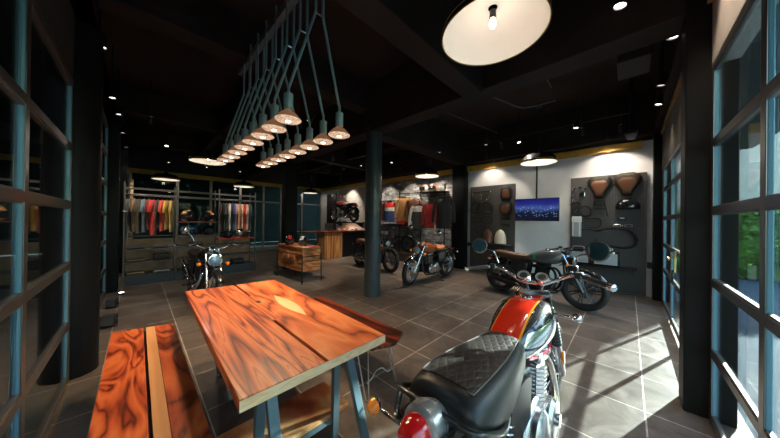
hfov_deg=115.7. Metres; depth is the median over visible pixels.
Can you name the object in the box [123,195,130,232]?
t-shirt
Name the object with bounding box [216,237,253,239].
shelf
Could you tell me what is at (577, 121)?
spotlight
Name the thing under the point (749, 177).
building
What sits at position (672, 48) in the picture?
ceiling beam
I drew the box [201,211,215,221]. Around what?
helmet
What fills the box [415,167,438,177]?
pendant lamp
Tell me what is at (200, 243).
folded garment
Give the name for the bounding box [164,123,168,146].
spotlight
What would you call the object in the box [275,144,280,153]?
bulb socket
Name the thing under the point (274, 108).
bulb socket
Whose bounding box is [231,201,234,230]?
t-shirt
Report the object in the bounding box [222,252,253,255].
shelf
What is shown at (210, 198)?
window
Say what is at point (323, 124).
bulb socket
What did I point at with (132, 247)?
folded garment
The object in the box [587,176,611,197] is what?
seat
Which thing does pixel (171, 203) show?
t-shirt
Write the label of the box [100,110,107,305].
window
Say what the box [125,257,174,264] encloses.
shelf
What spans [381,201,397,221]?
jacket
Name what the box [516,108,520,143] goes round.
spotlight
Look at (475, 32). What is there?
pendant lamp
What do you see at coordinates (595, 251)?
mirror glass
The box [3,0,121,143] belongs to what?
wall
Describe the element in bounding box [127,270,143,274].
folded garment
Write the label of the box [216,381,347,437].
shelf
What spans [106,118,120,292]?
column
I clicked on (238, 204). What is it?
t-shirt
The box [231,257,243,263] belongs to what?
folded garment
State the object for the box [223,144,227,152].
bulb socket
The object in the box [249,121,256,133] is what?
bulb socket
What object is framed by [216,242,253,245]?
shelf
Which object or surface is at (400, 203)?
jacket
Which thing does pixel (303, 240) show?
helmet
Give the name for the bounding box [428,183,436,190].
helmet
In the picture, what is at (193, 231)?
helmet
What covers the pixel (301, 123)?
spotlight
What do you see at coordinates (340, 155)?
ceiling beam
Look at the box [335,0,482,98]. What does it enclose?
ceiling beam
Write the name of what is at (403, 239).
tyre
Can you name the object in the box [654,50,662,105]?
spotlight
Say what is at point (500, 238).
cowl
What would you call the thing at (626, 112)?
track
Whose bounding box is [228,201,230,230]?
t-shirt
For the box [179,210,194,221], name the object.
helmet
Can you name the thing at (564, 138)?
ceiling beam
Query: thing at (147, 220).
t-shirt
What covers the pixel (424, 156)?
track
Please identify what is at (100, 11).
spotlight
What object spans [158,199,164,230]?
t-shirt
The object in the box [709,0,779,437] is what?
window
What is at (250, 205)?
t-shirt
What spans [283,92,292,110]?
bulb socket
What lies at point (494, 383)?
motorcycle
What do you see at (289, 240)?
helmet
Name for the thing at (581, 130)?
spotlight
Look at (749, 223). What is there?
clipped hedge
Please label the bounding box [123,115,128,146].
spotlight
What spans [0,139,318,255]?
wall
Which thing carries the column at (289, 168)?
on the floor
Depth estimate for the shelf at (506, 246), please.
6.49 m
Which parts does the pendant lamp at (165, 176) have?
lamp shade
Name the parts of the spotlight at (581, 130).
stem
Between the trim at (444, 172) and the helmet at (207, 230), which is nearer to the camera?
the helmet at (207, 230)
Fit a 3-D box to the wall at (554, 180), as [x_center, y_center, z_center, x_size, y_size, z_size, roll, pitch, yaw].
[0.763,-0.510,9.235,13.000,4.000,0.315,1,0,44]
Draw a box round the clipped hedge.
[739,210,779,281]
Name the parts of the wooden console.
drawer, drawer, leg, panel, panel, leg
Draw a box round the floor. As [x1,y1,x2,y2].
[0,239,753,437]
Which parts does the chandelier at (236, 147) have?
crystal bulb, crystal bulb, arm, crystal bulb, arm, crystal bulb, arm, crystal bulb, arm, arm, crystal bulb, crystal bulb, arm, arm, rail, crystal bulb, arm, crystal bulb, arm, crystal bulb, arm, crystal bulb, arm, crystal bulb, arm, crystal bulb, arm, arm, crystal bulb, arm, crystal bulb, arm, crystal bulb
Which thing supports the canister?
hanging from the pegboard at (635, 257)
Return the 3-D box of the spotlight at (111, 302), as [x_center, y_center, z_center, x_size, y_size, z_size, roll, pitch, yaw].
[-4.395,1.333,3.881,0.146,0.141,0.107,1,0,-31]
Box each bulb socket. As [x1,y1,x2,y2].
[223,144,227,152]
[228,140,233,149]
[234,134,240,145]
[241,128,248,139]
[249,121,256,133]
[259,113,266,126]
[261,152,265,159]
[268,148,272,156]
[270,103,278,118]
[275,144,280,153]
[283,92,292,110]
[284,139,290,148]
[294,133,300,144]
[306,127,312,140]
[320,120,326,133]
[335,112,342,126]
[489,8,495,20]
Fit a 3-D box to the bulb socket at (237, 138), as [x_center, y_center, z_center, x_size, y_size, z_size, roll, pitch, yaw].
[-1.719,-0.886,2.770,0.068,0.123,0.068,1,0,44]
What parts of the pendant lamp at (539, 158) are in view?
lamp shade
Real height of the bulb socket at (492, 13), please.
0.060 m
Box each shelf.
[125,246,174,250]
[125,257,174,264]
[175,221,217,222]
[175,234,217,236]
[177,244,217,247]
[177,256,188,259]
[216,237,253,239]
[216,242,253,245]
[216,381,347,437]
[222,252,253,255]
[328,222,364,227]
[381,234,423,237]
[418,190,448,193]
[465,242,512,248]
[577,263,636,274]
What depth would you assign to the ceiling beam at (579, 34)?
2.82 m
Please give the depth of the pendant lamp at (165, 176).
8.43 m
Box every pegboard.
[470,184,515,270]
[570,172,646,295]
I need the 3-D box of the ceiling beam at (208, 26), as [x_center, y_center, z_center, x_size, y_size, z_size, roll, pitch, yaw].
[-1.637,-2.309,3.514,0.280,0.500,3.300,1,0,44]
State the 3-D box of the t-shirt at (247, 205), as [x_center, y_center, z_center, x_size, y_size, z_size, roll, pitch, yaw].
[-4.005,-0.106,6.870,0.086,0.795,0.644,1,0,-32]
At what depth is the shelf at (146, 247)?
5.40 m
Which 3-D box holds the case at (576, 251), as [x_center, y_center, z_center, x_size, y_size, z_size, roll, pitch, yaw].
[4.186,0.781,5.453,0.430,0.379,0.231,1,0,44]
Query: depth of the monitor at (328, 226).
9.19 m
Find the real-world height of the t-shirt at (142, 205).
0.815 m
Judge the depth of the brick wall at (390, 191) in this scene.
8.89 m
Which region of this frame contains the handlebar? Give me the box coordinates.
[472,190,490,202]
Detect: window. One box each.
[0,0,73,437]
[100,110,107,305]
[128,172,320,249]
[662,141,680,341]
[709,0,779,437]
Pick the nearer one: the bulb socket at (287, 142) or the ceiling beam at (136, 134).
the bulb socket at (287, 142)
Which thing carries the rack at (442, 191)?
on the floor
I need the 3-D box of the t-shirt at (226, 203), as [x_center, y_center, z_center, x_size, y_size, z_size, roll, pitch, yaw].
[-4.343,-0.101,6.518,0.087,0.815,0.634,1,0,-33]
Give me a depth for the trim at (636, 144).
5.55 m
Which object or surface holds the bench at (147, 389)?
on the floor
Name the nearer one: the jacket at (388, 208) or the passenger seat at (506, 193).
the passenger seat at (506, 193)
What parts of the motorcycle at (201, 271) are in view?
panel, seat, frame, fork leg, fuel tank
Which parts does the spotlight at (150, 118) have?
stem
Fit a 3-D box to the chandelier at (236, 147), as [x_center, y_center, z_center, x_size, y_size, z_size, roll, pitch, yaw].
[-1.252,-1.644,2.640,2.400,1.828,0.638,1,0,44]
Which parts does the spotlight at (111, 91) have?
stem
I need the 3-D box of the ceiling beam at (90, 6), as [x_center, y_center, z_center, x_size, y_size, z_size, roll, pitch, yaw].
[-4.516,-2.205,3.727,12.900,0.780,0.190,1,0,44]
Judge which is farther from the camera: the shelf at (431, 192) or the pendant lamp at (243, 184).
the pendant lamp at (243, 184)
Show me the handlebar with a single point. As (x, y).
(487, 190)
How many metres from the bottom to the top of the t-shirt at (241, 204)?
0.755 m
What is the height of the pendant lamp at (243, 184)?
1.253 m
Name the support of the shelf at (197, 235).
attached to the clothes rack at (148, 264)
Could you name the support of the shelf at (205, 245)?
attached to the clothes rack at (148, 264)
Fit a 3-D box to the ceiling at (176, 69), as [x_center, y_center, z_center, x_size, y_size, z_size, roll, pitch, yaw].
[-1.855,-2.628,6.383,13.400,0.150,8.300,1,0,44]
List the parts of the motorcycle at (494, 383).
grab rail, seat, frame, panel, fuel tank, fork leg, mirror stem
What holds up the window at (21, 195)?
in the wall at (59, 16)
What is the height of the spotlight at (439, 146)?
0.929 m
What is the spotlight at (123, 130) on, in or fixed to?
hanging from the ceiling at (176, 69)
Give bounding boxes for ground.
[738,278,779,437]
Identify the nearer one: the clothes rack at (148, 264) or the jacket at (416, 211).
the clothes rack at (148, 264)
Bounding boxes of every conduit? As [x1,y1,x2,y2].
[447,113,497,132]
[493,97,555,108]
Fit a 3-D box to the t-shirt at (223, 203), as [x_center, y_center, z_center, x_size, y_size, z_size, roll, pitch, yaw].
[-4.393,-0.092,6.468,0.088,0.835,0.644,1,0,-40]
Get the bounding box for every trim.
[128,167,320,191]
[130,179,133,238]
[321,169,452,191]
[467,140,641,171]
[660,73,680,134]
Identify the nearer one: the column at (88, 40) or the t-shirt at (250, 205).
the column at (88, 40)
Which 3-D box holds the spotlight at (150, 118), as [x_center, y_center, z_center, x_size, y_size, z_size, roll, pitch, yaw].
[-4.501,-2.180,4.623,0.146,0.824,0.093,1,0,44]
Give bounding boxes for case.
[566,245,590,263]
[592,248,619,266]
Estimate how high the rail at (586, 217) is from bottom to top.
0.241 m
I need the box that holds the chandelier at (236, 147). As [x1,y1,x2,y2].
[217,0,349,167]
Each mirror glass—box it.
[473,239,485,251]
[587,243,607,259]
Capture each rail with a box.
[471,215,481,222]
[585,217,601,227]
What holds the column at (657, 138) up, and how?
on the floor
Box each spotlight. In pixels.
[99,9,107,49]
[100,313,117,327]
[105,298,118,307]
[107,43,116,98]
[114,68,121,114]
[121,113,125,133]
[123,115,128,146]
[148,81,153,124]
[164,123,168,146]
[299,92,302,129]
[306,95,314,122]
[438,115,441,152]
[484,110,487,145]
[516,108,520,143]
[573,85,579,128]
[579,94,584,135]
[613,0,627,10]
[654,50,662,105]
[656,40,667,86]
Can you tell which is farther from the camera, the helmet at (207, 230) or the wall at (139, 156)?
the wall at (139, 156)
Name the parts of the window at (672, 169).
pane, pane, pane, pane, pane, pane, pane, pane, pane, pane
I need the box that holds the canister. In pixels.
[572,216,581,236]
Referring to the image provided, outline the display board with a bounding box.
[337,186,364,226]
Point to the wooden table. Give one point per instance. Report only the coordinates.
(265, 339)
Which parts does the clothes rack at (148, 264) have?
post, post, panel, panel, hanging rail, post, post, panel, rail, rail, panel, post, post, panel, hanging rail, panel, post, post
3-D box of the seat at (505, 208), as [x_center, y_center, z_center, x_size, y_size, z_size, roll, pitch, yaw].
[3.110,-0.279,6.616,0.330,0.350,0.100,1,0,44]
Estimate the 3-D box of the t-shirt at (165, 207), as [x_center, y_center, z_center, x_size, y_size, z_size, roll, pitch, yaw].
[-5.165,-0.144,5.668,0.087,0.755,0.645,1,0,-34]
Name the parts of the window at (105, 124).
pane, pane, pane, pane, pane, pane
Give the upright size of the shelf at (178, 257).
0.024 m
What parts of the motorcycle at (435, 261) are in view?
fork leg, fuel tank, frame, seat, panel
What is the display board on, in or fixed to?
attached to the wall at (554, 180)
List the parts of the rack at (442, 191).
post, post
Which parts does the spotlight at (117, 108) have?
stem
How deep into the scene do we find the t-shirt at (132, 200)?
5.17 m
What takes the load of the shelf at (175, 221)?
attached to the clothes rack at (148, 264)
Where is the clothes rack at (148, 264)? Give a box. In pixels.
[122,181,255,286]
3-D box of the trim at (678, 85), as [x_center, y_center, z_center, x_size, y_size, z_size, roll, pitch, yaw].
[3.814,-1.621,3.291,0.030,0.060,3.600,1,0,44]
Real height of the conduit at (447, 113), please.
0.017 m
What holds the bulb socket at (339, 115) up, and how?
attached to the chandelier at (236, 147)
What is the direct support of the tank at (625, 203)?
attached to the pegboard at (635, 257)
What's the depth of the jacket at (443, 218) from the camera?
7.43 m
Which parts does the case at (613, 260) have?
plate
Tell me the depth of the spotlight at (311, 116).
4.15 m
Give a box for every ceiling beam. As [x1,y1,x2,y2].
[71,0,121,140]
[97,0,368,113]
[117,83,288,147]
[123,122,341,176]
[189,71,278,164]
[238,0,685,179]
[298,140,398,173]
[308,147,382,172]
[317,88,660,187]
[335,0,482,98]
[382,118,464,165]
[655,34,681,128]
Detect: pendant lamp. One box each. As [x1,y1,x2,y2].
[151,149,179,180]
[188,130,226,165]
[233,180,253,187]
[304,187,316,193]
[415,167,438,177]
[442,0,551,65]
[520,105,557,165]
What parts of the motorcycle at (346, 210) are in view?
fuel tank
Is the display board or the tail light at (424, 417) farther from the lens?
the display board
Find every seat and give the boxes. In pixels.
[499,202,511,214]
[501,186,511,199]
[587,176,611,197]
[614,172,641,195]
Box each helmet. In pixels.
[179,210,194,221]
[185,225,197,235]
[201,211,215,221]
[202,225,214,234]
[222,229,233,237]
[239,229,249,237]
[285,235,294,244]
[298,236,308,245]
[419,184,428,191]
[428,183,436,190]
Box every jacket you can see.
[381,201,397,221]
[394,195,411,220]
[404,199,422,219]
[408,204,425,228]
[421,200,436,227]
[432,197,455,228]
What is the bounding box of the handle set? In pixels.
[666,252,675,282]
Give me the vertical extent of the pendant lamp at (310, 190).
1.253 m
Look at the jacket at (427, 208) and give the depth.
7.69 m
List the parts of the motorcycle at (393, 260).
seat, frame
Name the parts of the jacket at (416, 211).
chest panel, panel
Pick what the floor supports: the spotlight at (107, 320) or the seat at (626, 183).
the spotlight at (107, 320)
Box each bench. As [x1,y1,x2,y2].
[87,324,212,437]
[313,296,402,400]
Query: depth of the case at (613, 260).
4.99 m
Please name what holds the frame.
attached to the pegboard at (635, 257)
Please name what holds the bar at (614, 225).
attached to the pegboard at (635, 257)
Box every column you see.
[40,18,103,384]
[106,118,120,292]
[119,144,127,272]
[281,158,297,268]
[364,126,381,297]
[452,164,467,268]
[652,133,661,300]
[679,0,739,428]
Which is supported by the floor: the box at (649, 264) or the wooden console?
the wooden console
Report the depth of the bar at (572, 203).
5.54 m
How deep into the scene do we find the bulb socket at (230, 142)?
2.93 m
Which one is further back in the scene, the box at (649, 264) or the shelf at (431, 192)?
the shelf at (431, 192)
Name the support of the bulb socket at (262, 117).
attached to the chandelier at (236, 147)
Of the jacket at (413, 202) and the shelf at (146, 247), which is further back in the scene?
the jacket at (413, 202)
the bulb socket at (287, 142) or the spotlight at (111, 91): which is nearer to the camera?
the bulb socket at (287, 142)
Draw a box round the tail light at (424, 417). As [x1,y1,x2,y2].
[398,397,449,437]
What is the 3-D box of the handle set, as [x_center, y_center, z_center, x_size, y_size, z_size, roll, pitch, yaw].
[3.443,0.593,3.002,0.087,0.380,0.161,1,0,44]
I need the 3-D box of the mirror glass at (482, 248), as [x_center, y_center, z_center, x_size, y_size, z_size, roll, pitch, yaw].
[0.715,0.212,1.961,0.106,0.105,0.006,1,0,36]
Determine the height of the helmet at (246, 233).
0.258 m
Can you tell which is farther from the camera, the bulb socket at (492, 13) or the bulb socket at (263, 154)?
the bulb socket at (263, 154)
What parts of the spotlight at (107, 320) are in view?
glass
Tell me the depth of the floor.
2.79 m
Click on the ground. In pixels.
(748, 327)
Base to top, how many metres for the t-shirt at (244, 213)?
0.855 m
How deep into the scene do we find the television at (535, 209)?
5.93 m
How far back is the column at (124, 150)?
6.28 m
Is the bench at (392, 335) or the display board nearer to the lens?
the bench at (392, 335)
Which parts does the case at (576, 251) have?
lid, plate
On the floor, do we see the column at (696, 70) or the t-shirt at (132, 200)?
the column at (696, 70)
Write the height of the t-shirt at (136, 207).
0.835 m
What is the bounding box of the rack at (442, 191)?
[381,183,449,250]
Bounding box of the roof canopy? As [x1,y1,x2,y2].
[740,0,779,149]
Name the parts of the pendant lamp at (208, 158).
lamp shade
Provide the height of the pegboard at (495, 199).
2.435 m
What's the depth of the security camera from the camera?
4.34 m
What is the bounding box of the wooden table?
[184,280,384,437]
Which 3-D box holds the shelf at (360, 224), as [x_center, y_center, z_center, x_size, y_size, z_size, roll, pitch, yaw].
[-1.992,0.268,11.287,2.300,0.268,0.600,1,0,44]
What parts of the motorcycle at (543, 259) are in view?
seat, panel, frame, fuel tank, fork leg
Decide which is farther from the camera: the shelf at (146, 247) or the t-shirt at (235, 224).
the t-shirt at (235, 224)
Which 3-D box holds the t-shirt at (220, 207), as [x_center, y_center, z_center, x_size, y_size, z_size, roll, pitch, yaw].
[-4.441,-0.093,6.419,0.089,0.835,0.647,1,0,-36]
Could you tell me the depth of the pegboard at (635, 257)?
5.09 m
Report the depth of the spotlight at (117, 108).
4.20 m
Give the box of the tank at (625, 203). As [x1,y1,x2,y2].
[615,198,640,209]
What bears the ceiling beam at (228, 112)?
attached to the ceiling at (176, 69)
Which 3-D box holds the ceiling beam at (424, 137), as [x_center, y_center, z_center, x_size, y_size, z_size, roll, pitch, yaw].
[0.924,-2.078,6.146,0.280,0.880,3.450,1,0,44]
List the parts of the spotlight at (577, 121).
stem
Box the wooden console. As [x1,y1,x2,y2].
[276,242,321,284]
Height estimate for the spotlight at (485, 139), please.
0.805 m
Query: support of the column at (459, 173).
on the floor
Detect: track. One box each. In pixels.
[329,156,427,176]
[457,112,628,148]
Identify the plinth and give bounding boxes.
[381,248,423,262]
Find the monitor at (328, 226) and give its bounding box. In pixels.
[325,223,332,230]
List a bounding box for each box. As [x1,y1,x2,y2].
[617,44,652,80]
[647,262,651,268]
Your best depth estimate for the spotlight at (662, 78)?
3.10 m
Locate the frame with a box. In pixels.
[590,199,607,216]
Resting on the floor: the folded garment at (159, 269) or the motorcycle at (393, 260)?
the motorcycle at (393, 260)
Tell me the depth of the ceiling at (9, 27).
4.84 m
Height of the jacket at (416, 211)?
0.835 m
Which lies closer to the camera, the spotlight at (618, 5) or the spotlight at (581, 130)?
the spotlight at (618, 5)
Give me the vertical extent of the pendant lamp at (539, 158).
1.253 m
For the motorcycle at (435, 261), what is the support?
on the floor
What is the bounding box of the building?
[739,132,779,200]
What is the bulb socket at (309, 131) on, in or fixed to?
attached to the chandelier at (236, 147)
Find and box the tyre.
[401,235,415,251]
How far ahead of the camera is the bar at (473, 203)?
7.19 m
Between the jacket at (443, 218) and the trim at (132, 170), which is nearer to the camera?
the jacket at (443, 218)
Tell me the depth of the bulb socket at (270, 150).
3.25 m
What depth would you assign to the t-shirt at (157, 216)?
5.43 m
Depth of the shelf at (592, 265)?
4.98 m
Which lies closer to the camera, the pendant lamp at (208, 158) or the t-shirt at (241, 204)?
the pendant lamp at (208, 158)
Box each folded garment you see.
[126,258,143,262]
[127,246,144,249]
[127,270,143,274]
[152,244,168,247]
[153,252,169,259]
[153,268,168,272]
[188,241,203,245]
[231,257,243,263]
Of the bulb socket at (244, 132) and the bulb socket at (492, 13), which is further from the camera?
the bulb socket at (244, 132)
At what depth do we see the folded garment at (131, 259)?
5.21 m
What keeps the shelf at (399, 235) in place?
attached to the rack at (442, 191)
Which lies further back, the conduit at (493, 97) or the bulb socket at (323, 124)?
the conduit at (493, 97)
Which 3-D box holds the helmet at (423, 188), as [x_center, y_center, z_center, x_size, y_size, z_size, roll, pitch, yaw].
[1.155,-1.030,8.271,0.324,0.285,0.290,1,0,-26]
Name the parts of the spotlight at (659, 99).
stem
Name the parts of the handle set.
plate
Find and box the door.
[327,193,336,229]
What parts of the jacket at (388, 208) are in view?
panel, chest panel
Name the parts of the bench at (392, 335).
seat, leg, leg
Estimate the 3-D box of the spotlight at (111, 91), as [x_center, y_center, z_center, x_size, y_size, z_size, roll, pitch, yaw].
[-4.103,-2.187,3.626,0.093,0.807,0.099,1,0,44]
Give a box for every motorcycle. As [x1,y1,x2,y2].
[173,226,243,290]
[330,194,360,221]
[351,227,398,272]
[367,238,616,437]
[402,224,457,284]
[487,246,609,310]
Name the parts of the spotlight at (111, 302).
glass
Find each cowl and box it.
[482,229,493,243]
[494,230,505,244]
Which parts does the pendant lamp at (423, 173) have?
lamp shade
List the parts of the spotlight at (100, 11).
stem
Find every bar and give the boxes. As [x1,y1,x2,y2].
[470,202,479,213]
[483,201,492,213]
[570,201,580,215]
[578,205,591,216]
[613,224,632,226]
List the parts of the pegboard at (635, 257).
engine guard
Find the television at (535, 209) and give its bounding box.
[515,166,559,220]
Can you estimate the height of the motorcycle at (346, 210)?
1.251 m
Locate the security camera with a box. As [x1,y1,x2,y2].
[625,79,637,139]
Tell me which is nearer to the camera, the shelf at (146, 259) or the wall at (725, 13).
the wall at (725, 13)
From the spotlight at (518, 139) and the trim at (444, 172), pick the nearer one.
the spotlight at (518, 139)
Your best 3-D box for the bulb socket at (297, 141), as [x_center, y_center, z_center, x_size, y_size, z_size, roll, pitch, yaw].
[-1.021,-0.878,2.718,0.068,0.123,0.068,1,0,44]
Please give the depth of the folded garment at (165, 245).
5.48 m
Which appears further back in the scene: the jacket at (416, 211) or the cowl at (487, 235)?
the jacket at (416, 211)
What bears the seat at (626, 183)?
attached to the pegboard at (635, 257)
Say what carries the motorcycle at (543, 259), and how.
on the floor
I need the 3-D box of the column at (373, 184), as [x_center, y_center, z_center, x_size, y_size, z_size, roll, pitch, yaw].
[-0.323,-0.139,4.713,0.310,3.200,0.310,1,0,44]
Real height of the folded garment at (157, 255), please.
0.160 m
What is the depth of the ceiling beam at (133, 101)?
5.27 m
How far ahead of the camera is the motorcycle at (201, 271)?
3.91 m
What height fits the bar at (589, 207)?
0.266 m
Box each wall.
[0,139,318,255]
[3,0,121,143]
[122,140,320,188]
[318,137,652,296]
[381,174,451,260]
[661,0,778,301]
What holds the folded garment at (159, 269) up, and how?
on the clothes rack at (148, 264)
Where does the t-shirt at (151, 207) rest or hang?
hanging from the clothes rack at (148, 264)
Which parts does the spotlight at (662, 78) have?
stem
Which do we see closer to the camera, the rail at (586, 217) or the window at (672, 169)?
the window at (672, 169)
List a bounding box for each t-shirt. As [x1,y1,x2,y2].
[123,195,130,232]
[129,195,134,231]
[133,195,141,233]
[139,195,145,232]
[144,199,149,229]
[147,196,155,234]
[155,199,159,227]
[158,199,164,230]
[162,200,168,228]
[168,199,173,231]
[218,201,221,231]
[222,201,225,231]
[225,202,227,230]
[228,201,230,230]
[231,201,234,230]
[234,203,236,229]
[237,202,239,228]
[240,202,243,227]
[242,201,245,230]
[246,201,248,229]
[248,202,251,230]
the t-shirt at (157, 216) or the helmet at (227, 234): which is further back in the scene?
the helmet at (227, 234)
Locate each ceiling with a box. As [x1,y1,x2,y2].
[0,0,44,144]
[92,0,664,154]
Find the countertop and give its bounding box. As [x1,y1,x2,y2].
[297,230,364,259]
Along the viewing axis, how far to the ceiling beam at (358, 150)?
8.17 m
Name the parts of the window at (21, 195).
pane, pane, pane, pane, pane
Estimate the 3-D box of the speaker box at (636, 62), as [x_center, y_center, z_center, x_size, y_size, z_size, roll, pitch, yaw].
[3.047,-2.002,3.066,0.300,0.240,0.500,1,0,44]

